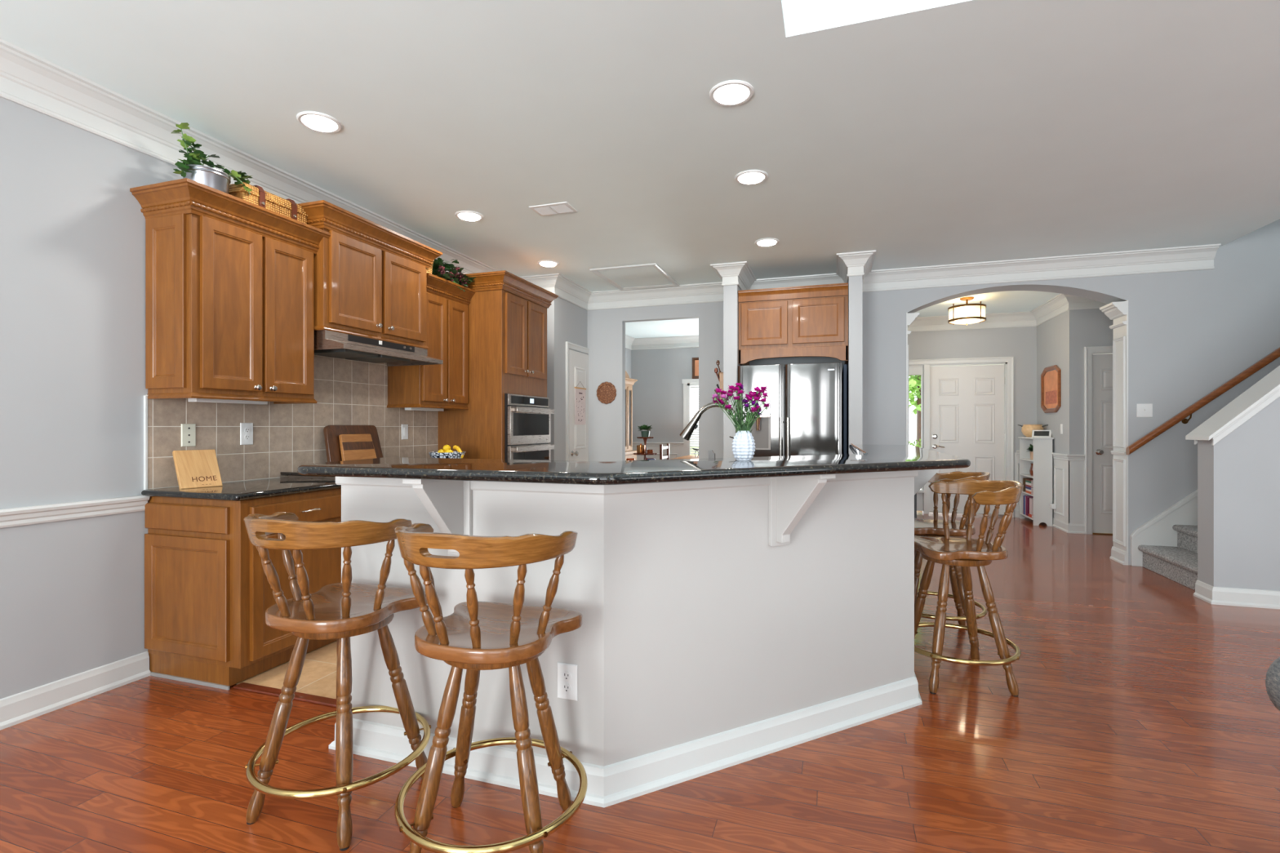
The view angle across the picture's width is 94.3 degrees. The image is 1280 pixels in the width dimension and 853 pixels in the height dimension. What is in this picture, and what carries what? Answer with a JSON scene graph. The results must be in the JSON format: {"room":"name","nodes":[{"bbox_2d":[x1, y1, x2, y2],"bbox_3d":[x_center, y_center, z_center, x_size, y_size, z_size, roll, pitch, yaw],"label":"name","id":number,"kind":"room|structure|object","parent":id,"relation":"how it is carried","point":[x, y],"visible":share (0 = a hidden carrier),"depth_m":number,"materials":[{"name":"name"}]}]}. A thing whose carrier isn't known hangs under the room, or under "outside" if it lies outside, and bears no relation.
{"room":"kitchen","nodes":[
{"label":"kitchen","id":0,"kind":"room"},
{"bbox_2d":[0,97,438,698],"bbox_3d":[-2.696,-1.430,2.303,0.163,5.300,9.900,0,0,18],"label":"wall","id":1,"kind":"structure","parent":0,"point":[73,389],"depth_m":2.68,"materials":[{"name":"paint"}]},
{"bbox_2d":[0,495,149,528],"bbox_3d":[-3.259,0.372,0.309,0.034,0.075,5.460,0,0,18],"label":"chair rail","id":2,"kind":"object","parent":1,"relation":"attached to","point":[13,517],"visible":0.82,"depth_m":2.61,"materials":[{"name":"paint"}]},
{"bbox_2d":[0,651,150,730],"bbox_3d":[-3.261,1.162,0.315,0.026,0.116,5.470,0,0,18],"label":"baseboard","id":3,"kind":"structure","parent":1,"relation":"attached to","point":[24,706],"depth_m":2.61,"materials":[{"name":"paint"}]},
{"bbox_2d":[143,395,147,489],"bbox_3d":[-2.419,0.082,2.905,0.015,0.467,0.009,0,0,18],"label":"trim","id":4,"kind":"structure","parent":1,"relation":"attached to","point":[145,398],"depth_m":2.90,"materials":[{"name":"paint"}]},
{"bbox_2d":[181,423,195,446],"bbox_3d":[-2.348,0.045,3.089,0.008,0.118,0.072,0,0,18],"label":"wall outlet","id":5,"kind":"object","parent":1,"relation":"attached to","point":[188,431],"visible":1,"depth_m":3.09,"materials":[{"name":"beige plastic"}]},
{"bbox_2d":[129,177,330,404],"bbox_3d":[-2.130,-0.633,3.193,0.382,1.017,0.856,0,0,18],"label":"upper cabinet","id":6,"kind":"object","parent":1,"relation":"attached to","point":[229,279],"depth_m":2.97,"materials":[{"name":"brown wood"}]},
{"bbox_2d":[182,164,231,193],"bbox_3d":[-2.190,-1.212,3.000,0.203,0.137,0.203,0,0,18],"label":"pot","id":7,"kind":"object","parent":6,"relation":"on","point":[216,179],"depth_m":2.93,"materials":[{"name":"silver metal"}]},
{"bbox_2d":[171,122,252,194],"bbox_3d":[-2.182,-1.303,3.016,0.203,0.320,0.357,0,0,28],"label":"ivy","id":8,"kind":"object","parent":6,"relation":"on","point":[192,168],"visible":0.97,"depth_m":2.92,"materials":[{"name":"green plant"}]},
{"bbox_2d":[228,182,307,223],"bbox_3d":[-2.096,-1.219,3.317,0.230,0.152,0.419,0,0,18],"label":"basket","id":9,"kind":"object","parent":6,"relation":"on","point":[258,196],"visible":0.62,"depth_m":3.24,"materials":[{"name":"wicker"}]},
{"bbox_2d":[240,422,253,444],"bbox_3d":[-2.247,0.042,3.394,0.010,0.125,0.076,0,0,18],"label":"wall outlet","id":10,"kind":"object","parent":1,"relation":"attached to","point":[246,428],"visible":1,"depth_m":3.39,"materials":[{"name":"white plastic"}]},
{"bbox_2d":[297,200,442,349],"bbox_3d":[-1.845,-0.927,3.961,0.447,0.723,1.080,0,0,18],"label":"upper cabinet","id":11,"kind":"object","parent":1,"relation":"attached to","point":[371,277],"visible":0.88,"depth_m":3.78,"materials":[{"name":"brown wood"}]},
{"bbox_2d":[314,329,443,366],"bbox_3d":[-1.809,-0.514,3.950,0.496,0.125,0.919,0,0,18],"label":"range hood","id":12,"kind":"object","parent":11,"relation":"attached to","point":[326,343],"visible":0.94,"depth_m":3.81,"materials":[{"name":"silver metal"}]},
{"bbox_2d":[401,424,408,439],"bbox_3d":[-1.837,0.042,4.644,0.010,0.118,0.072,0,0,18],"label":"light switch","id":13,"kind":"object","parent":1,"relation":"attached to","point":[404,427],"visible":1,"depth_m":4.64,"materials":[{"name":"white plastic"}]},
{"bbox_2d":[386,272,475,411],"bbox_3d":[-1.638,-0.625,4.697,0.382,1.001,0.614,0,0,18],"label":"upper cabinet","id":14,"kind":"object","parent":1,"relation":"attached to","point":[445,386],"depth_m":4.59,"materials":[{"name":"brown wood"}]},
{"bbox_2d":[431,257,475,291],"bbox_3d":[-1.515,-1.197,4.687,0.252,0.230,0.496,0,0,18],"label":"garland","id":15,"kind":"object","parent":14,"relation":"on","point":[439,267],"visible":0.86,"depth_m":4.64,"materials":[{"name":"green plant"}]},
{"bbox_2d":[0,38,1221,310],"bbox_3d":[0.370,-1.427,1.378,6.265,0.185,9.750,0,0,18],"label":"crown molding","id":16,"kind":"structure","parent":1,"relation":"attached to","point":[28,80],"depth_m":5.05,"materials":[{"name":"paint"}]},
{"bbox_2d":[236,640,337,698],"bbox_3d":[-0.124,1.217,4.442,3.400,0.006,4.215,0,0,18],"label":"floor tile","id":17,"kind":"structure","parent":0,"point":[318,673],"depth_m":2.90,"materials":[{"name":"beige tile"}]},
{"bbox_2d":[144,488,341,690],"bbox_3d":[-1.994,0.781,3.145,0.670,0.878,0.734,0,0,18],"label":"base cabinet","id":18,"kind":"object","parent":17,"relation":"on","point":[208,593],"visible":0.82,"depth_m":2.82,"materials":[{"name":"brown wood"}]},
{"bbox_2d":[141,477,341,501],"bbox_3d":[-2.003,0.323,3.143,0.629,0.034,0.757,0,0,18],"label":"countertop","id":19,"kind":"structure","parent":18,"relation":"on","point":[237,491],"depth_m":2.90,"materials":[{"name":"stone"}]},
{"bbox_2d":[172,449,222,488],"bbox_3d":[-2.240,0.216,3.008,0.110,0.194,0.180,0,0,34],"label":"board","id":20,"kind":"object","parent":19,"relation":"on","point":[194,468],"visible":0.99,"depth_m":3.00,"materials":[{"name":"brown wood"}]},
{"bbox_2d":[280,470,335,479],"bbox_3d":[-1.710,0.721,3.927,0.698,0.938,0.913,0,0,18],"label":"range","id":21,"kind":"object","parent":17,"relation":"on","point":[287,473],"visible":0.02,"depth_m":3.56,"materials":[{"name":"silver metal"}]},
{"bbox_2d":[280,470,329,476],"bbox_3d":[-1.742,0.285,3.938,0.631,0.020,0.913,0,0,18],"label":"cooktop","id":22,"kind":"object","parent":21,"relation":"in","point":[287,473],"depth_m":3.58,"materials":[{"name":"glass"}]},
{"bbox_2d":[323,425,383,462],"bbox_3d":[-1.959,0.133,4.072,0.091,0.283,0.480,0,0,18],"label":"cutting board","id":23,"kind":"object","parent":21,"relation":"on","point":[331,433],"visible":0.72,"depth_m":3.95,"materials":[{"name":"brown wood"}]},
{"bbox_2d":[338,433,376,461],"bbox_3d":[-1.923,0.163,4.049,0.075,0.222,0.300,0,0,18],"label":"cutting board","id":24,"kind":"object","parent":21,"relation":"on","point":[353,446],"visible":0.77,"depth_m":4.03,"materials":[{"name":"brown wood"}]},
{"bbox_2d":[438,270,558,459],"bbox_3d":[-1.264,-0.015,5.316,0.707,2.469,0.962,0,0,18],"label":"tall cabinet","id":25,"kind":"object","parent":17,"relation":"on","point":[508,312],"visible":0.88,"depth_m":4.93,"materials":[{"name":"brown wood"}]},
{"bbox_2d":[504,393,554,460],"bbox_3d":[-0.951,0.274,5.223,0.100,1.092,0.735,0,0,18],"label":"double wall oven","id":26,"kind":"object","parent":25,"relation":"in","point":[527,419],"visible":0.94,"depth_m":5.13,"materials":[{"name":"silver metal"}]},
{"bbox_2d":[737,362,841,457],"bbox_3d":[1.440,0.320,5.686,0.924,1.780,0.736,0,0,18],"label":"refrigerator","id":27,"kind":"object","parent":17,"relation":"on","point":[803,417],"visible":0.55,"depth_m":5.38,"materials":[{"name":"silver metal"}]},
{"bbox_2d":[842,364,847,454],"bbox_3d":[1.933,0.330,5.607,0.030,1.780,0.540,0,0,18],"label":"board","id":28,"kind":"object","parent":17,"relation":"on","point":[845,366],"visible":0.44,"depth_m":5.35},
{"bbox_3d":[-1.502,0.781,4.656,0.665,0.878,0.585,0,0,18],"label":"base cabinet","id":29,"kind":"object","parent":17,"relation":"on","visible":0},
{"bbox_3d":[-1.507,0.323,4.657,0.629,0.034,0.594,0,0,18],"label":"countertop","id":30,"kind":"structure","parent":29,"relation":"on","visible":0},
{"bbox_2d":[428,451,465,458],"bbox_3d":[-1.498,0.252,4.615,0.276,0.108,0.276,0,0,18],"label":"fruit bowl","id":31,"kind":"object","parent":30,"relation":"on","point":[455,455],"visible":0.39,"depth_m":4.51,"materials":[{"name":"ceramic"}]},
{"bbox_2d":[546,297,586,460],"bbox_3d":[-0.981,-0.150,6.503,0.510,2.740,0.850,0,0,18],"label":"wall","id":32,"kind":"structure","parent":0,"point":[566,321],"depth_m":6.16,"materials":[{"name":"paint"}]},
{"bbox_2d":[565,341,589,460],"bbox_3d":[-0.671,0.162,6.591,0.024,2.117,0.674,0,0,18],"label":"door frame","id":33,"kind":"structure","parent":32,"relation":"in","point":[568,345],"depth_m":6.27,"materials":[{"name":"paint"}]},
{"bbox_2d":[568,349,588,461],"bbox_3d":[-0.648,0.193,6.591,0.107,2.030,0.555,0,0,18],"label":"door","id":34,"kind":"structure","parent":33,"relation":"attached to","point":[578,362],"depth_m":6.53,"materials":[{"name":"paint"}]},
{"bbox_2d":[574,381,586,424],"bbox_3d":[-0.659,-0.261,6.571,0.010,0.481,0.300,0,0,18],"label":"wall calendar","id":35,"kind":"object","parent":34,"relation":"hanging from","point":[580,393],"visible":1,"depth_m":6.56,"materials":[{"name":"white paper"}]},
{"bbox_2d":[341,476,914,766],"bbox_3d":[0.547,0.691,2.837,3.436,1.058,1.092,0,0,-34],"label":"island base","id":36,"kind":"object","parent":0,"point":[694,626],"depth_m":2.14,"materials":[{"name":"paint"}]},
{"bbox_2d":[402,479,472,555],"bbox_3d":[-0.672,0.307,1.976,0.090,0.288,0.262,0,0,18],"label":"bracket","id":37,"kind":"object","parent":36,"relation":"attached to","point":[449,503],"visible":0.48,"depth_m":2.00,"materials":[{"name":"paint"}]},
{"bbox_2d":[557,662,577,701],"bbox_3d":[-0.242,0.846,1.967,0.072,0.118,0.010,0,0,18],"label":"wall outlet","id":38,"kind":"object","parent":36,"relation":"attached to","point":[566,673],"visible":1,"depth_m":1.96,"materials":[{"name":"white plastic"}]},
{"bbox_2d":[561,683,571,693],"bbox_3d":[-0.243,0.866,1.965,0.033,0.033,0.004,0,0,18],"label":"socket","id":39,"kind":"object","parent":38,"relation":"attached to","point":[566,687],"depth_m":1.96,"materials":[{"name":"white plastic"}]},
{"bbox_2d":[561,671,571,681],"bbox_3d":[-0.243,0.826,1.965,0.033,0.033,0.004,0,0,18],"label":"socket","id":40,"kind":"object","parent":38,"relation":"attached to","point":[566,675],"depth_m":1.96,"materials":[{"name":"white plastic"}]},
{"bbox_2d":[328,672,922,807],"bbox_3d":[0.537,1.163,2.801,3.497,0.114,1.073,0,0,-32],"label":"baseboard","id":41,"kind":"structure","parent":36,"relation":"attached to","point":[621,781],"depth_m":2.13,"materials":[{"name":"paint"}]},
{"bbox_2d":[335,470,917,495],"bbox_3d":[0.541,0.193,2.809,3.464,0.059,1.052,0,0,-32],"label":"trim","id":42,"kind":"structure","parent":36,"relation":"attached to","point":[603,490],"depth_m":2.06,"materials":[{"name":"paint"}]},
{"bbox_2d":[297,444,970,484],"bbox_3d":[0.603,0.145,2.743,3.740,0.034,1.491,0,0,-35],"label":"countertop","id":43,"kind":"structure","parent":36,"relation":"on","point":[879,458],"depth_m":1.90,"materials":[{"name":"stone"}]},
{"bbox_2d":[680,402,737,440],"bbox_3d":[0.357,0.094,2.838,0.358,0.423,0.066,0,0,24],"label":"faucet","id":44,"kind":"object","parent":43,"relation":"on","point":[686,433],"visible":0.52,"depth_m":2.87,"materials":[{"name":"silver metal"}]},
{"bbox_2d":[731,431,755,461],"bbox_3d":[0.390,0.072,2.235,0.088,0.112,0.088,0,0,35],"label":"flower vase","id":45,"kind":"object","parent":43,"relation":"on","point":[743,446],"visible":1,"depth_m":2.20,"materials":[{"name":"white ceramic"}]},
{"bbox_2d":[710,382,770,434],"bbox_3d":[0.376,-0.043,2.229,0.232,0.243,0.105,0,0,-1],"label":"flower bouquet","id":46,"kind":"object","parent":45,"relation":"in","point":[753,397],"visible":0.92,"depth_m":2.22,"materials":[{"name":"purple plant"}]},
{"bbox_2d":[768,474,835,546],"bbox_3d":[0.585,0.307,2.151,0.090,0.288,0.262,0,0,-28],"label":"bracket","id":47,"kind":"object","parent":36,"relation":"attached to","point":[789,498],"visible":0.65,"depth_m":2.19,"materials":[{"name":"paint"}]},
{"bbox_2d":[914,469,939,494],"bbox_3d":[1.548,0.307,3.228,0.262,0.288,0.090,0,0,18],"label":"bracket","id":48,"kind":"object","parent":36,"relation":"attached to","point":[923,477],"visible":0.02,"depth_m":3.21,"materials":[{"name":"paint"}]},
{"bbox_2d":[0,0,1279,337],"bbox_3d":[2.461,-1.670,2.535,10.100,0.300,13.550,0,0,18],"label":"ceiling","id":49,"kind":"structure","parent":0,"point":[915,133],"depth_m":2.91,"materials":[{"name":"paint"}]},
{"bbox_2d":[296,111,342,133],"bbox_3d":[-1.598,-1.516,2.962,0.200,0.009,0.200,0,0,18],"label":"recessed light","id":50,"kind":"object","parent":49,"relation":"in","point":[315,121],"visible":1,"depth_m":2.95,"materials":[{"name":"white plastic"}]},
{"bbox_2d":[454,210,484,221],"bbox_3d":[-1.230,-1.516,4.279,0.200,0.009,0.200,0,0,18],"label":"recessed light","id":51,"kind":"object","parent":49,"relation":"in","point":[468,215],"visible":1,"depth_m":4.26,"materials":[{"name":"white"}]},
{"bbox_2d":[537,260,559,266],"bbox_3d":[-0.854,-1.516,5.522,0.200,0.009,0.200,0,0,18],"label":"recessed light","id":52,"kind":"object","parent":49,"relation":"in","point":[543,263],"visible":1,"depth_m":5.51,"materials":[{"name":"white"}]},
{"bbox_2d":[528,201,577,216],"bbox_3d":[-0.603,-1.515,4.143,0.285,0.010,0.180,0,0,18],"label":"ceiling vent","id":53,"kind":"object","parent":49,"relation":"in","point":[559,207],"visible":1,"depth_m":4.13,"materials":[{"name":"white plastic"}]},
{"bbox_2d":[589,262,679,290],"bbox_3d":[-0.031,-1.512,6.039,0.669,0.019,0.880,0,0,18],"label":"attic hatch","id":54,"kind":"object","parent":49,"relation":"attached to","point":[643,276],"visible":1,"depth_m":5.99,"materials":[{"name":"paint"}]},
{"bbox_2d":[709,80,754,106],"bbox_3d":[0.417,-1.516,2.704,0.200,0.009,0.200,0,0,18],"label":"recessed light","id":55,"kind":"object","parent":49,"relation":"in","point":[731,92],"visible":1,"depth_m":2.69,"materials":[{"name":"white"}]},
{"bbox_2d":[734,169,768,184],"bbox_3d":[0.677,-1.516,3.615,0.200,0.009,0.200,0,0,18],"label":"recessed light","id":56,"kind":"object","parent":49,"relation":"in","point":[750,176],"visible":1,"depth_m":3.60,"materials":[{"name":"white"}]},
{"bbox_2d":[754,238,779,246],"bbox_3d":[1.044,-1.516,4.887,0.200,0.009,0.200,0,0,18],"label":"recessed light","id":57,"kind":"object","parent":49,"relation":"in","point":[763,242],"visible":1,"depth_m":4.88,"materials":[{"name":"white"}]},
{"bbox_2d":[947,296,986,324],"bbox_3d":[3.868,-1.359,7.025,0.400,0.322,0.400,0,0,18],"label":"ceiling lamp","id":58,"kind":"object","parent":49,"relation":"attached to","point":[966,313],"visible":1,"depth_m":6.89,"materials":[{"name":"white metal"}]},
{"bbox_2d":[0,511,1279,852],"bbox_3d":[2.603,1.270,2.489,10.600,0.100,13.550,0,0,18],"label":"floor","id":59,"kind":"structure","parent":0,"point":[1143,717],"depth_m":2.12,"materials":[{"name":"brown wood"}]},
{"bbox_2d":[232,682,336,707],"bbox_3d":[-1.478,1.214,2.652,0.860,0.012,0.050,0,0,18],"label":"trim","id":60,"kind":"structure","parent":59,"relation":"on","point":[322,700],"depth_m":2.68,"materials":[{"name":"brown wood"}]},
{"bbox_2d":[243,511,431,851],"bbox_3d":[-0.973,0.742,1.945,0.544,0.957,0.537,0,0,-37],"label":"bar stool","id":61,"kind":"object","parent":59,"relation":"on","point":[340,611],"visible":0.99,"depth_m":1.81,"materials":[{"name":"brown wood"}]},
{"bbox_2d":[394,523,587,852],"bbox_3d":[-0.421,0.742,1.720,0.537,0.957,0.540,0,0,-26],"label":"bar stool","id":62,"kind":"object","parent":59,"relation":"on","point":[477,636],"visible":1,"depth_m":1.59,"materials":[{"name":"brown wood"}]},
{"bbox_2d":[625,370,637,460],"bbox_3d":[-0.484,0.170,8.550,0.470,2.100,1.570,0,0,18],"label":"china hutch","id":63,"kind":"object","parent":59,"relation":"on","point":[629,382],"visible":0.13,"depth_m":8.99,"materials":[{"name":"brown wood"}]},
{"bbox_2d":[659,443,669,459],"bbox_3d":[0.532,0.735,8.454,0.410,0.970,0.400,0,0,18],"label":"dining chair","id":64,"kind":"object","parent":59,"relation":"on","point":[661,447],"visible":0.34,"depth_m":8.46,"materials":[{"name":"white wood"}]},
{"bbox_2d":[914,471,990,648],"bbox_3d":[1.736,0.742,3.495,0.544,0.957,0.537,0,0,-17],"label":"bar stool","id":65,"kind":"object","parent":59,"relation":"on","point":[934,527],"visible":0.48,"depth_m":3.41,"materials":[{"name":"brown wood"}]},
{"bbox_2d":[914,479,1023,697],"bbox_3d":[1.537,0.742,2.884,0.544,0.957,0.537,0,0,39],"label":"bar stool","id":66,"kind":"object","parent":59,"relation":"on","point":[947,551],"visible":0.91,"depth_m":2.78,"materials":[{"name":"brown wood"}]},
{"bbox_2d":[1017,436,1053,526],"bbox_3d":[5.041,0.677,7.572,0.230,1.085,0.612,0,0,18],"label":"bookcase","id":67,"kind":"object","parent":59,"relation":"on","point":[1042,461],"visible":0.88,"depth_m":7.30,"materials":[{"name":"paint"}]},
{"bbox_2d":[1017,424,1048,436],"bbox_3d":[5.055,0.055,7.647,0.260,0.160,0.304,0,0,18],"label":"basket","id":68,"kind":"object","parent":67,"relation":"on","point":[1027,429],"visible":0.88,"depth_m":7.58,"materials":[{"name":"beige wicker"}]},
{"bbox_2d":[1031,430,1051,437],"bbox_3d":[5.019,0.092,7.420,0.200,0.095,0.098,0,0,38],"label":"frame","id":69,"kind":"object","parent":67,"relation":"on","point":[1035,433],"visible":0.9,"depth_m":7.41,"materials":[{"name":"white plastic"}]},
{"bbox_2d":[1137,524,1197,590],"bbox_3d":[5.504,0.175,4.301,2.765,2.090,0.930,0,0,18],"label":"staircase","id":70,"kind":"structure","parent":59,"relation":"on","point":[1179,564],"depth_m":4.83,"materials":[{"name":"carpet"}]},
{"bbox_2d":[1265,657,1279,711],"bbox_3d":[2.413,0.910,0.562,1.963,0.620,1.770,0,0,18],"label":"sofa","id":71,"kind":"object","parent":59,"relation":"on","point":[1272,681],"visible":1,"depth_m":1.63,"materials":[{"name":"grey fabric"}]},
{"bbox_3d":[0.067,0.839,7.501,0.620,0.762,0.620,0,0,18],"label":"side table","id":72,"kind":"object","parent":59,"relation":"on","visible":0},
{"bbox_2d":[633,436,657,460],"bbox_3d":[0.067,0.294,7.501,0.315,0.325,0.315,0,0,18],"label":"tiered stand","id":73,"kind":"object","parent":72,"relation":"on","point":[645,438],"visible":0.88,"depth_m":7.46,"materials":[{"name":"brown wood"}]},
{"bbox_2d":[636,444,644,453],"bbox_3d":[0.011,0.280,7.457,0.106,0.129,0.106,0,0,18],"label":"canister","id":74,"kind":"object","parent":73,"relation":"on","point":[640,448],"visible":0.96,"depth_m":7.41,"materials":[{"name":"orange metal"}]},
{"bbox_2d":[638,424,651,436],"bbox_3d":[0.068,0.057,7.496,0.202,0.164,0.214,0,0,-1],"label":"potted fern","id":75,"kind":"object","parent":73,"relation":"on","point":[644,433],"visible":1,"depth_m":7.46,"materials":[{"name":"green plant"}]},
{"bbox_2d":[723,284,741,457],"bbox_3d":[0.963,-0.150,5.946,0.130,2.740,0.700,0,0,18],"label":"column","id":76,"kind":"structure","parent":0,"point":[731,298],"depth_m":5.62,"materials":[{"name":"paint"}]},
{"bbox_2d":[714,360,723,399],"bbox_3d":[0.776,-0.413,5.775,0.117,0.469,0.177,0,0,18],"label":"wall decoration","id":77,"kind":"object","parent":76,"relation":"attached to","point":[720,375],"visible":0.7,"depth_m":5.72,"materials":[{"name":"brown wood"}]},
{"bbox_2d":[847,275,862,453],"bbox_3d":[2.021,-0.150,5.599,0.114,2.740,0.700,0,0,18],"label":"column","id":78,"kind":"structure","parent":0,"point":[855,364],"depth_m":5.27,"materials":[{"name":"paint"}]},
{"bbox_2d":[625,308,1113,517],"bbox_3d":[2.866,-0.150,7.663,7.720,2.740,3.550,0,0,18],"label":"wall","id":79,"kind":"structure","parent":0,"point":[1060,340],"depth_m":7.98,"materials":[{"name":"paint"}]},
{"bbox_2d":[632,446,683,460],"bbox_3d":[-0.222,0.775,8.596,0.970,0.890,3.400,0,0,18],"label":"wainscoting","id":80,"kind":"structure","parent":79,"relation":"attached to","point":[673,450],"depth_m":10.17,"materials":[{"name":"paint"}]},
{"bbox_2d":[632,441,684,446],"bbox_3d":[-0.231,0.307,8.599,0.950,0.075,3.400,0,0,18],"label":"trim","id":81,"kind":"structure","parent":79,"relation":"attached to","point":[634,443],"depth_m":10.18,"materials":[{"name":"paint"}]},
{"bbox_2d":[625,333,698,350],"bbox_3d":[1.109,-1.427,8.160,3.770,0.185,3.400,0,0,18],"label":"crown molding","id":82,"kind":"structure","parent":79,"relation":"attached to","point":[686,341],"depth_m":10.13,"materials":[{"name":"paint"}]},
{"bbox_2d":[681,378,698,456],"bbox_3d":[1.367,0.000,9.883,1.350,1.600,0.095,0,0,18],"label":"window","id":83,"kind":"structure","parent":79,"relation":"in","point":[691,386],"depth_m":10.03,"materials":[{"name":"glass"}]},
{"bbox_2d":[692,357,698,378],"bbox_3d":[1.119,-0.983,9.928,0.500,0.355,0.034,0,0,18],"label":"framed picture","id":84,"kind":"object","parent":79,"relation":"attached to","point":[695,360],"visible":0.36,"depth_m":9.98,"materials":[{"name":"brown wood"}]},
{"bbox_2d":[908,356,1013,517],"bbox_3d":[4.370,0.140,8.253,1.410,2.160,0.154,0,0,18],"label":"door frame","id":85,"kind":"structure","parent":79,"relation":"in","point":[1008,362],"depth_m":8.05,"materials":[{"name":"paint"}]},
{"bbox_2d":[908,366,923,511],"bbox_3d":[3.886,0.170,8.408,0.231,2.040,0.040,0,0,18],"label":"window","id":86,"kind":"structure","parent":85,"relation":"attached to","point":[915,373],"depth_m":8.39,"materials":[{"name":"glass"}]},
{"bbox_2d":[928,364,1004,516],"bbox_3d":[4.509,0.190,8.204,0.965,2.060,0.160,0,0,18],"label":"door","id":87,"kind":"structure","parent":85,"relation":"attached to","point":[966,402],"depth_m":8.18,"materials":[{"name":"paint"}]},
{"bbox_2d":[907,293,1107,332],"bbox_3d":[4.606,-1.427,6.757,3.550,0.185,2.590,0,0,18],"label":"crown molding","id":88,"kind":"structure","parent":79,"relation":"attached to","point":[1060,304],"depth_m":7.93,"materials":[{"name":"paint"}]},
{"bbox_2d":[1017,462,1063,515],"bbox_3d":[5.091,0.770,7.444,0.176,0.560,1.026,0,0,6],"label":"panel","id":89,"kind":"object","parent":79,"relation":"attached to","point":[1018,464],"visible":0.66,"depth_m":7.21,"materials":[{"name":"paint"}]},
{"bbox_2d":[1014,452,1084,524],"bbox_3d":[5.047,0.785,7.366,0.259,0.870,1.201,0,0,11],"label":"wainscoting","id":90,"kind":"structure","parent":79,"relation":"attached to","point":[1073,471],"depth_m":6.80,"materials":[{"name":"paint"}]},
{"bbox_2d":[1014,509,1085,533],"bbox_3d":[3.969,1.162,6.966,2.210,0.116,2.590,0,0,18],"label":"baseboard","id":91,"kind":"structure","parent":79,"relation":"attached to","point":[1074,528],"depth_m":6.85,"materials":[{"name":"paint"}]},
{"bbox_2d":[1016,450,1084,461],"bbox_3d":[5.048,0.357,7.352,0.242,0.075,1.221,0,0,11],"label":"trim","id":92,"kind":"structure","parent":79,"relation":"attached to","point":[1067,457],"depth_m":6.82,"materials":[{"name":"paint"}]},
{"bbox_2d":[1040,364,1061,413],"bbox_3d":[5.088,-0.458,7.362,0.029,0.575,0.640,0,0,18],"label":"framed print","id":93,"kind":"object","parent":79,"relation":"attached to","point":[1051,384],"visible":1,"depth_m":7.33,"materials":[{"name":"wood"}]},
{"bbox_2d":[1084,346,1112,533],"bbox_3d":[5.486,0.158,6.609,0.905,2.125,0.024,0,0,18],"label":"door frame","id":94,"kind":"structure","parent":79,"relation":"in","point":[1088,351],"depth_m":6.73,"materials":[{"name":"paint"}]},
{"bbox_2d":[1092,353,1113,534],"bbox_3d":[5.497,0.199,6.641,0.765,2.042,0.107,0,0,18],"label":"door","id":95,"kind":"structure","parent":79,"relation":"in","point":[1102,364],"depth_m":6.74,"materials":[{"name":"paint"}]},
{"bbox_2d":[586,218,1279,565],"bbox_3d":[3.464,-1.430,5.632,10.120,5.300,0.260,0,0,18],"label":"wall","id":96,"kind":"structure","parent":0,"point":[1190,333],"depth_m":5.19,"materials":[{"name":"paint"}]},
{"bbox_2d":[596,382,616,404],"bbox_3d":[-0.382,-0.382,6.745,0.239,0.255,0.017,0,0,18],"label":"carved plaque","id":97,"kind":"object","parent":96,"relation":"attached to","point":[606,391],"visible":1,"depth_m":6.74,"materials":[{"name":"brown wood"}]},
{"bbox_2d":[737,282,848,365],"bbox_3d":[1.495,-0.940,5.770,0.984,0.689,0.663,0,0,18],"label":"upper cabinet","id":98,"kind":"object","parent":96,"relation":"attached to","point":[802,321],"visible":1,"depth_m":5.47,"materials":[{"name":"brown wood"}]},
{"bbox_2d":[906,312,919,444],"bbox_3d":[2.689,0.055,5.886,0.118,2.330,0.268,0,0,18],"label":"trim","id":99,"kind":"structure","parent":96,"relation":"attached to","point":[910,317],"depth_m":5.77,"materials":[{"name":"paint"}]},
{"bbox_2d":[1099,300,1128,564],"bbox_3d":[4.279,0.055,5.365,0.118,2.330,0.268,0,0,18],"label":"column","id":100,"kind":"structure","parent":96,"relation":"attached to","point":[1117,312],"depth_m":5.32,"materials":[{"name":"paint"}]},
{"bbox_2d":[1136,403,1152,417],"bbox_3d":[4.403,-0.140,5.176,0.115,0.118,0.019,0,0,18],"label":"light switch","id":101,"kind":"object","parent":96,"relation":"attached to","point":[1142,410],"visible":1,"depth_m":5.18,"materials":[{"name":"white plastic"}]},
{"bbox_2d":[1129,489,1197,566],"bbox_3d":[5.691,-0.138,4.745,2.934,2.717,0.044,0,0,18],"label":"trim","id":102,"kind":"structure","parent":96,"relation":"attached to","point":[1158,531],"depth_m":5.11,"materials":[{"name":"paint"}]},
{"bbox_2d":[1125,346,1279,454],"bbox_3d":[5.559,-0.901,4.742,2.785,2.295,0.127,0,0,18],"label":"handrail","id":103,"kind":"object","parent":96,"relation":"attached to","point":[1181,416],"visible":1,"depth_m":4.96,"materials":[{"name":"brown wood"}]},
{"bbox_2d":[1197,396,1279,591],"bbox_3d":[5.845,-1.185,3.574,3.915,4.811,0.190,0,0,18],"label":"wall","id":104,"kind":"structure","parent":0,"point":[1238,476],"depth_m":4.04,"materials":[{"name":"paint"}]},
{"bbox_2d":[1185,365,1279,445],"bbox_3d":[5.442,-1.372,3.706,3.168,3.004,0.290,0,0,18],"label":"cap","id":105,"kind":"object","parent":104,"relation":"attached to","point":[1266,390],"visible":1,"depth_m":4.07,"materials":[{"name":"paint"}]},
{"bbox_2d":[1193,580,1279,608],"bbox_3d":[5.828,1.162,3.566,3.941,0.116,0.216,0,0,18],"label":"baseboard","id":106,"kind":"structure","parent":104,"relation":"attached to","point":[1270,599],"depth_m":4.04,"materials":[{"name":"paint"}]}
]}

